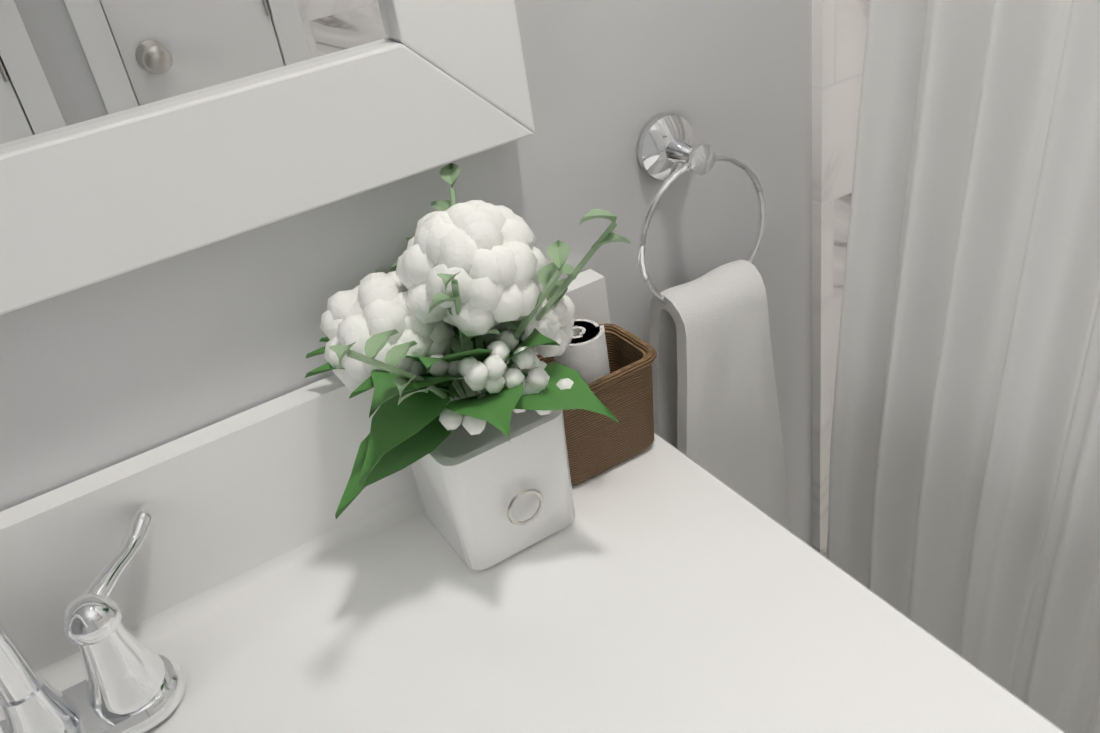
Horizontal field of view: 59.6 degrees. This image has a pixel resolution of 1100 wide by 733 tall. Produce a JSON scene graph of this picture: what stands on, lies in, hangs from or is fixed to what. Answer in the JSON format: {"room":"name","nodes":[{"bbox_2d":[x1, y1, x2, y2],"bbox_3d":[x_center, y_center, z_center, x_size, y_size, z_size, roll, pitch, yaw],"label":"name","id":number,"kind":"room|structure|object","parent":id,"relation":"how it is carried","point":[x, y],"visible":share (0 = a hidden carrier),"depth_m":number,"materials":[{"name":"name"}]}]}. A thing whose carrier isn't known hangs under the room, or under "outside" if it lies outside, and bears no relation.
{"room":"bathroom","nodes":[
{"label":"bathroom","id":0,"kind":"room"},
{"bbox_2d":[0,0,811,546],"bbox_3d":[-0.346,-0.039,0.629,3.310,2.200,0.120,-24,34,-22],"label":"wall","id":1,"kind":"structure","parent":0,"point":[102,374],"depth_m":0.71,"materials":[{"name":"white paint"}]},
{"bbox_2d":[0,0,534,314],"bbox_3d":[-0.436,-0.317,0.327,0.868,0.745,0.028,-24,34,-22],"label":"mirror","id":2,"kind":"object","parent":1,"relation":"attached to","point":[135,134],"visible":0.96,"depth_m":0.57,"materials":[{"name":"white paint"}]},
{"bbox_2d":[637,114,787,528],"bbox_3d":[0.143,0.026,0.865,0.130,0.504,0.072,-24,34,-22],"label":"towel ring","id":3,"kind":"object","parent":1,"relation":"attached to","point":[716,413],"visible":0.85,"depth_m":0.81,"materials":[{"name":"silver metal"}]},
{"bbox_2d":[649,259,787,528],"bbox_3d":[0.156,0.083,0.892,0.125,0.376,0.056,-24,34,-22],"label":"towel","id":4,"kind":"object","parent":3,"relation":"hanging from","point":[715,398],"depth_m":0.82,"materials":[{"name":"white fabric"}]},
{"bbox_2d":[812,0,868,556],"bbox_3d":[0.551,-0.402,0.966,0.765,2.200,0.012,-24,34,-22],"label":"wall tile","id":5,"kind":"structure","parent":1,"relation":"attached to","point":[839,29],"depth_m":0.88,"materials":[{"name":"tile"}]},
{"bbox_3d":[0.243,1.245,0.604,3.310,0.100,1.760,-24,34,-22],"label":"floor","id":6,"kind":"structure","parent":0,"visible":0},
{"bbox_2d":[0,269,1065,732],"bbox_3d":[-0.143,0.629,0.648,0.938,1.000,0.571,-24,34,-22],"label":"bathroom vanity","id":7,"kind":"object","parent":6,"relation":"on","point":[660,585],"visible":0.65,"depth_m":0.64,"materials":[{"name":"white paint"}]},
{"bbox_2d":[0,508,186,732],"bbox_3d":[-0.300,0.182,0.525,0.210,0.171,0.203,-24,34,-22],"label":"faucet","id":8,"kind":"object","parent":7,"relation":"on","point":[131,683],"visible":1,"depth_m":0.59,"materials":[{"name":"silver metal"}]},
{"bbox_2d":[305,163,630,569],"bbox_3d":[-0.067,0.006,0.666,0.228,0.252,0.223,-24,34,-22],"label":"flower vase","id":9,"kind":"object","parent":7,"relation":"on","point":[445,321],"visible":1,"depth_m":0.61,"materials":[{"name":"white ceramic"}]},
{"bbox_2d":[518,323,656,484],"bbox_3d":[0.029,0.032,0.754,0.106,0.088,0.076,-24,34,-22],"label":"wicker basket","id":10,"kind":"object","parent":7,"relation":"on","point":[598,443],"visible":0.5,"depth_m":0.73,"materials":[{"name":"brown wicker"}]},
{"bbox_2d":[554,319,609,383],"bbox_3d":[0.027,0.016,0.743,0.040,0.100,0.040,-24,34,-22],"label":"rolled towel","id":11,"kind":"object","parent":10,"relation":"in","point":[584,355],"visible":0.31,"depth_m":0.71,"materials":[{"name":"white fabric"}]},
{"bbox_3d":[0.514,-0.719,-0.207,0.060,0.060,1.493,-24,34,-22],"label":"curtain rod","id":12,"kind":"object","parent":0,"visible":0},
{"bbox_2d":[826,0,1099,732],"bbox_3d":[0.395,-0.069,0.629,0.114,1.968,0.507,-24,34,-22],"label":"shower curtain","id":13,"kind":"object","parent":12,"relation":"hanging from","point":[964,502],"visible":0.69,"depth_m":0.76,"materials":[{"name":"fabric"}]}
]}

